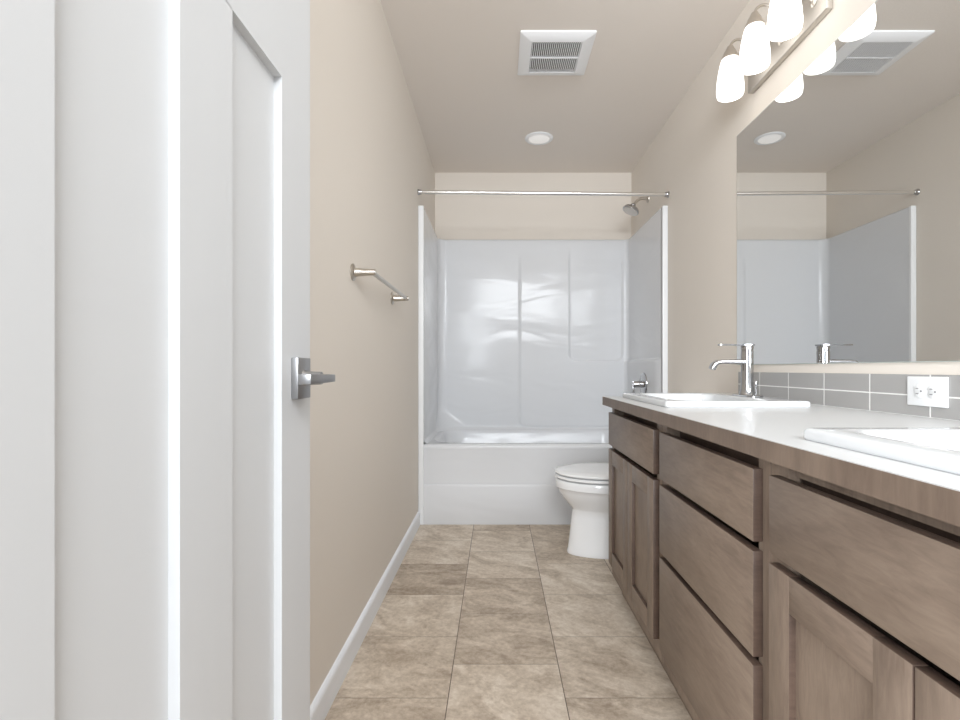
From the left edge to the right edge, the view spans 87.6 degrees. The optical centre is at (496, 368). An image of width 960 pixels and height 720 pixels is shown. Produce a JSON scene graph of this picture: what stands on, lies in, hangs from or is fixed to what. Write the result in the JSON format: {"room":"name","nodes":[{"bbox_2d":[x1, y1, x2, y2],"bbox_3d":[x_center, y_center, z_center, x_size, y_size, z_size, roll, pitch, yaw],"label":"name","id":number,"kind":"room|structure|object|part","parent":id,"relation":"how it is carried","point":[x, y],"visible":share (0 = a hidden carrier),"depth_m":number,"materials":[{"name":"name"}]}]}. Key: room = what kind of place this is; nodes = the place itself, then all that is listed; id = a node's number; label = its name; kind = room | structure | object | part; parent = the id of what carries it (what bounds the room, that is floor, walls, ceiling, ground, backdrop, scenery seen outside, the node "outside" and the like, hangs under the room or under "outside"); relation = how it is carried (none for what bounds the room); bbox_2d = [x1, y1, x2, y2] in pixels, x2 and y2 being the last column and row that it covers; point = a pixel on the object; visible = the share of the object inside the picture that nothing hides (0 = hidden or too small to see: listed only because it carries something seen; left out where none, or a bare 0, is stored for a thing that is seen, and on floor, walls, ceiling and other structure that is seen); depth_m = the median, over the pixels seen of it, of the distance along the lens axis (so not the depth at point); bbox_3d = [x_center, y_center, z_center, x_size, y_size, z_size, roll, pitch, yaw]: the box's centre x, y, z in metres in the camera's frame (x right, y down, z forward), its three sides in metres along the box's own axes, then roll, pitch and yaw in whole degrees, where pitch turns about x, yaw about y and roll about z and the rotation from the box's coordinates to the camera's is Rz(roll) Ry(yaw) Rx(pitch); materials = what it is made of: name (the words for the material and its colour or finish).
{"room":"bathroom","nodes":[
{"label":"bathroom","id":0,"kind":"room"},
{"bbox_2d":[310,0,434,704],"bbox_3d":[-0.530,-0.282,1.935,0.100,2.467,4.070,0,0,0],"label":"wall","id":1,"kind":"structure","parent":0,"point":[370,158],"depth_m":1.73,"materials":[{"name":"beige paint"}]},
{"bbox_2d":[0,0,334,719],"bbox_3d":[-0.290,-0.071,0.405,0.089,2.025,0.794,0,0,0],"label":"door","id":2,"kind":"structure","parent":1,"relation":"in","point":[156,377],"depth_m":0.45,"materials":[{"name":"white paint"}]},
{"bbox_3d":[-0.295,0.015,0.752,0.010,0.061,0.049,0,0,0],"label":"handle","id":3,"kind":"part","parent":2,"relation":"part of","materials":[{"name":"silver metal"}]},
{"bbox_3d":[-0.255,0.015,0.712,0.018,0.014,0.101,0,0,0],"label":"lever","id":4,"kind":"part","parent":2,"relation":"part of","materials":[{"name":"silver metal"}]},
{"bbox_2d":[310,512,419,719],"bbox_3d":[-0.473,0.909,1.527,0.013,0.084,3.014,0,0,0],"label":"baseboard","id":5,"kind":"structure","parent":1,"relation":"attached to","point":[322,702],"depth_m":1.67,"materials":[{"name":"white paint"}]},
{"bbox_2d":[350,263,408,304],"bbox_3d":[-0.441,-0.320,1.970,0.078,0.057,0.676,0,0,0],"label":"towel bar","id":6,"kind":"object","parent":1,"relation":"attached to","point":[355,272],"visible":1,"depth_m":1.71,"materials":[{"name":"silver metal"}]},
{"bbox_3d":[-0.441,-0.320,1.660,0.078,0.057,0.057,0,0,0],"label":"post","id":7,"kind":"part","parent":6,"relation":"part of","materials":[{"name":"silver metal"}]},
{"bbox_3d":[-0.441,-0.320,2.279,0.078,0.057,0.057,0,0,0],"label":"post","id":8,"kind":"part","parent":6,"relation":"part of","materials":[{"name":"silver metal"}]},
{"bbox_2d":[417,189,669,197],"bbox_3d":[0.280,-1.062,3.030,1.519,0.052,0.038,0,0,0],"label":"shower curtain rod","id":9,"kind":"object","parent":1,"relation":"attached to","point":[420,192],"visible":1,"depth_m":3.02,"materials":[{"name":"silver metal"}]},
{"bbox_3d":[0.280,-1.062,3.030,1.512,0.037,0.023,0,0,0],"label":"rod","id":10,"kind":"part","parent":9,"relation":"part of","materials":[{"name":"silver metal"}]},
{"bbox_2d":[325,525,691,719],"bbox_3d":[0.280,0.991,1.925,1.720,0.080,4.090,0,0,0],"label":"floor","id":11,"kind":"structure","parent":0,"point":[474,622],"depth_m":1.74,"materials":[{"name":"tile"}]},
{"bbox_2d":[418,206,667,524],"bbox_3d":[0.280,-0.021,3.450,1.517,1.941,0.828,0,0,0],"label":"shower","id":12,"kind":"object","parent":11,"relation":"on","point":[521,343],"visible":0.94,"depth_m":3.82,"materials":[{"name":"white plastic"}]},
{"bbox_2d":[423,429,611,524],"bbox_3d":[0.280,0.706,3.438,1.460,0.488,0.795,0,0,0],"label":"bathtub","id":13,"kind":"object","parent":12,"relation":"in","point":[471,476],"depth_m":3.05,"materials":[{"name":"white plastic"}]},
{"bbox_2d":[632,373,646,392],"bbox_3d":[0.950,0.116,3.370,0.078,0.176,0.156,0,0,0],"label":"shower valve","id":14,"kind":"object","parent":12,"relation":"attached to","point":[642,384],"visible":0.85,"depth_m":3.35,"materials":[{"name":"silver metal"}]},
{"bbox_2d":[554,462,608,558],"bbox_3d":[0.665,0.571,2.590,0.735,0.758,0.460,0,0,0],"label":"toilet","id":15,"kind":"object","parent":11,"relation":"on","point":[585,486],"visible":0.41,"depth_m":2.50,"materials":[{"name":"white ceramic"}]},
{"bbox_3d":[0.544,0.528,2.590,0.492,0.029,0.376,0,0,0],"label":"lid","id":16,"kind":"part","parent":15,"relation":"part of","materials":[{"name":"white plastic"}]},
{"bbox_3d":[0.540,0.554,2.590,0.480,0.022,0.372,0,0,0],"label":"seat","id":17,"kind":"part","parent":15,"relation":"part of","materials":[{"name":"white plastic"}]},
{"bbox_2d":[609,408,675,689],"bbox_3d":[0.753,0.552,1.794,0.570,0.797,0.640,0,0,0],"label":"base cabinet","id":18,"kind":"object","parent":11,"relation":"on","point":[634,480],"visible":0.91,"depth_m":1.71,"materials":[{"name":"brown wood"}]},
{"bbox_3d":[0.477,0.781,1.949,0.018,0.060,0.180,0,0,0],"label":"door rail","id":19,"kind":"part","parent":18,"relation":"part of","materials":[{"name":"brown wood"}]},
{"bbox_3d":[0.477,0.364,1.949,0.018,0.060,0.180,0,0,0],"label":"door rail","id":20,"kind":"part","parent":18,"relation":"part of","materials":[{"name":"brown wood"}]},
{"bbox_3d":[0.481,0.573,1.949,0.005,0.365,0.186,0,0,0],"label":"door panel","id":21,"kind":"part","parent":18,"relation":"part of","materials":[{"name":"brown wood"}]},
{"bbox_3d":[0.477,0.573,1.949,0.019,0.477,0.298,0,0,0],"label":"door","id":22,"kind":"part","parent":18,"relation":"part of","materials":[{"name":"brown wood"}]},
{"bbox_3d":[0.496,0.511,1.794,0.019,0.714,0.640,0,0,0],"label":"frame","id":23,"kind":"part","parent":18,"relation":"part of","materials":[{"name":"brown wood"}]},
{"bbox_3d":[0.477,0.781,1.647,0.018,0.060,0.180,0,0,0],"label":"door rail","id":24,"kind":"part","parent":18,"relation":"part of","materials":[{"name":"brown wood"}]},
{"bbox_3d":[0.481,0.573,1.647,0.005,0.365,0.186,0,0,0],"label":"door panel","id":25,"kind":"part","parent":18,"relation":"part of","materials":[{"name":"brown wood"}]},
{"bbox_3d":[0.477,0.364,1.647,0.018,0.060,0.180,0,0,0],"label":"door rail","id":26,"kind":"part","parent":18,"relation":"part of","materials":[{"name":"brown wood"}]},
{"bbox_3d":[0.477,0.573,1.647,0.019,0.477,0.298,0,0,0],"label":"door","id":27,"kind":"part","parent":18,"relation":"part of","materials":[{"name":"brown wood"}]},
{"bbox_2d":[659,425,770,719],"bbox_3d":[0.753,0.552,1.181,0.570,0.797,0.582,0,0,0],"label":"base cabinet","id":28,"kind":"object","parent":11,"relation":"on","point":[714,562],"visible":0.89,"depth_m":1.08,"materials":[{"name":"brown wood"}]},
{"bbox_3d":[0.477,0.677,1.179,0.019,0.268,0.529,0,0,0],"label":"drawer","id":29,"kind":"part","parent":28,"relation":"part of","materials":[{"name":"brown wood"}]},
{"bbox_3d":[0.477,0.431,1.179,0.019,0.194,0.529,0,0,0],"label":"drawer","id":30,"kind":"part","parent":28,"relation":"part of","materials":[{"name":"brown wood"}]},
{"bbox_3d":[0.477,0.250,1.179,0.019,0.134,0.529,0,0,0],"label":"drawer","id":31,"kind":"part","parent":28,"relation":"part of","materials":[{"name":"brown wood"}]},
{"bbox_2d":[769,463,959,719],"bbox_3d":[0.753,0.552,0.556,0.570,0.797,0.662,0,0,0],"label":"base cabinet","id":32,"kind":"object","parent":11,"relation":"on","point":[864,590],"visible":0.97,"depth_m":0.66,"materials":[{"name":"brown wood"}]},
{"bbox_2d":[602,396,959,526],"bbox_3d":[0.743,0.136,1.161,0.592,0.035,1.912,0,0,0],"label":"countertop","id":33,"kind":"structure","parent":32,"relation":"on","point":[773,435],"depth_m":0.85,"materials":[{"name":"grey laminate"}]},
{"bbox_2d":[623,393,810,407],"bbox_3d":[0.730,0.172,1.772,0.441,0.147,0.534,0,0,0],"label":"sink","id":34,"kind":"object","parent":33,"relation":"in","point":[672,400],"visible":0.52,"depth_m":1.56,"materials":[{"name":"white ceramic"}]},
{"bbox_2d":[709,344,762,396],"bbox_3d":[0.864,0.006,1.812,0.175,0.186,0.142,0,0,26],"label":"faucet","id":35,"kind":"object","parent":34,"relation":"on","point":[746,361],"visible":1,"depth_m":1.78,"materials":[{"name":"silver metal"}]},
{"bbox_3d":[0.825,-0.013,1.795,0.123,0.039,0.035,0,0,0],"label":"spout","id":36,"kind":"part","parent":35,"relation":"part of","materials":[{"name":"silver metal"}]},
{"bbox_3d":[0.857,-0.084,1.795,0.122,0.006,0.038,0,0,0],"label":"lever handle","id":37,"kind":"part","parent":35,"relation":"part of","materials":[{"name":"silver metal"}]},
{"bbox_3d":[0.898,0.095,1.795,0.058,0.006,0.150,0,0,0],"label":"plate","id":38,"kind":"part","parent":35,"relation":"part of","materials":[{"name":"silver metal"}]},
{"bbox_3d":[0.940,0.071,1.815,0.020,0.054,0.020,0,0,0],"label":"lift rod","id":39,"kind":"part","parent":35,"relation":"part of","materials":[{"name":"silver metal"}]},
{"bbox_2d":[804,428,959,474],"bbox_3d":[0.730,0.172,0.573,0.441,0.147,0.534,0,0,0],"label":"sink","id":40,"kind":"object","parent":33,"relation":"in","point":[934,448],"visible":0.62,"depth_m":0.73,"materials":[{"name":"white ceramic"}]},
{"bbox_3d":[0.481,0.573,0.713,0.005,0.365,0.186,0,0,0],"label":"door panel","id":41,"kind":"part","parent":32,"relation":"part of","materials":[{"name":"brown wood"}]},
{"bbox_3d":[0.477,0.364,0.713,0.018,0.060,0.180,0,0,0],"label":"door rail","id":42,"kind":"part","parent":32,"relation":"part of","materials":[{"name":"brown wood"}]},
{"bbox_3d":[0.477,0.573,0.713,0.019,0.477,0.298,0,0,0],"label":"door","id":43,"kind":"part","parent":32,"relation":"part of","materials":[{"name":"brown wood"}]},
{"bbox_3d":[0.502,0.511,0.556,0.031,0.714,0.662,0,0,0],"label":"frame","id":44,"kind":"part","parent":32,"relation":"part of","materials":[{"name":"brown wood"}]},
{"bbox_3d":[0.477,0.573,0.411,0.019,0.477,0.298,0,0,0],"label":"door","id":45,"kind":"part","parent":32,"relation":"part of","materials":[{"name":"brown wood"}]},
{"bbox_2d":[435,173,630,239],"bbox_3d":[0.280,-0.282,3.920,1.520,2.467,0.100,0,0,0],"label":"wall","id":46,"kind":"structure","parent":0,"point":[457,216],"depth_m":3.87,"materials":[{"name":"beige paint"}]},
{"bbox_2d":[380,0,748,172],"bbox_3d":[0.280,-1.566,1.925,1.720,0.100,4.090,0,0,0],"label":"ceiling","id":47,"kind":"structure","parent":0,"point":[458,59],"depth_m":2.60,"materials":[{"name":"white paint"}]},
{"bbox_2d":[525,132,552,144],"bbox_3d":[0.276,-1.510,3.290,0.186,0.010,0.186,0,0,0],"label":"recessed light","id":48,"kind":"object","parent":47,"relation":"in","point":[535,138],"visible":1,"depth_m":3.27,"materials":[{"name":"white plastic"}]},
{"bbox_2d":[517,30,596,74],"bbox_3d":[0.277,-1.504,2.408,0.343,0.022,0.335,0,0,0],"label":"ceiling vent","id":49,"kind":"object","parent":47,"relation":"in","point":[541,52],"visible":1,"depth_m":2.37,"materials":[{"name":"white plastic"}]},
{"bbox_2d":[529,42,581,72],"bbox_3d":[0.277,-1.499,2.408,0.231,0.010,0.235,0,0,0],"label":"grille","id":50,"kind":"object","parent":49,"relation":"attached to","point":[544,57],"depth_m":2.41,"materials":[{"name":"white plastic"}]},
{"bbox_2d":[631,0,959,392],"bbox_3d":[1.090,-0.282,1.935,0.100,2.467,4.070,0,0,0],"label":"wall","id":51,"kind":"structure","parent":0,"point":[693,156],"depth_m":2.45,"materials":[{"name":"beige paint"}]},
{"bbox_2d":[623,196,648,215],"bbox_3d":[0.953,-1.125,3.435,0.174,0.139,0.115,0,0,0],"label":"shower head","id":52,"kind":"object","parent":51,"relation":"attached to","point":[631,209],"visible":0.96,"depth_m":3.42,"materials":[{"name":"silver metal"}]},
{"bbox_3d":[0.982,-1.150,3.440,0.100,0.059,0.019,0,0,0],"label":"arm","id":53,"kind":"part","parent":52,"relation":"part of","materials":[{"name":"silver metal"}]},
{"bbox_2d":[716,0,832,101],"bbox_3d":[0.954,-1.189,1.786,0.170,0.229,0.484,0,0,0],"label":"vanity light","id":54,"kind":"object","parent":51,"relation":"attached to","point":[762,50],"visible":1,"depth_m":1.75,"materials":[{"name":"white glass"}]},
{"bbox_3d":[0.920,-1.150,1.973,0.102,0.150,0.102,0,0,0],"label":"lamp shade","id":55,"kind":"part","parent":54,"relation":"part of","materials":[{"name":"white glass"}]},
{"bbox_3d":[0.966,-1.230,1.973,0.101,0.147,0.040,0,0,0],"label":"arm","id":56,"kind":"part","parent":54,"relation":"part of","materials":[{"name":"silver metal"}]},
{"bbox_3d":[0.920,-1.150,1.786,0.102,0.150,0.102,0,0,0],"label":"lamp shade","id":57,"kind":"part","parent":54,"relation":"part of","materials":[{"name":"white glass"}]},
{"bbox_3d":[0.966,-1.230,1.786,0.101,0.147,0.040,0,0,0],"label":"arm","id":58,"kind":"part","parent":54,"relation":"part of","materials":[{"name":"silver metal"}]},
{"bbox_3d":[0.920,-1.150,1.599,0.102,0.150,0.102,0,0,0],"label":"lamp shade","id":59,"kind":"part","parent":54,"relation":"part of","materials":[{"name":"white glass"}]},
{"bbox_3d":[0.966,-1.230,1.599,0.101,0.147,0.040,0,0,0],"label":"arm","id":60,"kind":"part","parent":54,"relation":"part of","materials":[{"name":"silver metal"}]},
{"bbox_2d":[737,0,959,364],"bbox_3d":[1.037,-0.509,1.187,0.005,0.988,1.943,0,0,0],"label":"mirror","id":61,"kind":"object","parent":51,"relation":"attached to","point":[848,181],"visible":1,"depth_m":1.42,"materials":[{"name":"clear glass"}]},
{"bbox_2d":[738,372,959,420],"bbox_3d":[1.034,0.066,1.170,0.008,0.103,1.930,0,0,0],"label":"tile backsplash","id":62,"kind":"structure","parent":51,"relation":"attached to","point":[885,393],"depth_m":1.43,"materials":[{"name":"grey tile"}]},
{"bbox_2d":[907,376,948,407],"bbox_3d":[1.026,0.055,1.194,0.008,0.071,0.111,0,0,0],"label":"wall outlet","id":63,"kind":"object","parent":62,"relation":"attached to","point":[921,391],"visible":1,"depth_m":1.19,"materials":[{"name":"white plastic"}]},
{"bbox_2d":[914,384,923,397],"bbox_3d":[1.024,0.055,1.214,0.003,0.033,0.027,0,0,0],"label":"receptacle","id":64,"kind":"object","parent":63,"relation":"attached to","point":[918,388],"depth_m":1.21,"materials":[{"name":"white plastic"}]},
{"bbox_2d":[928,385,937,398],"bbox_3d":[1.024,0.055,1.175,0.003,0.033,0.027,0,0,0],"label":"receptacle","id":65,"kind":"object","parent":63,"relation":"attached to","point":[932,389],"depth_m":1.17,"materials":[{"name":"white plastic"}]}
]}

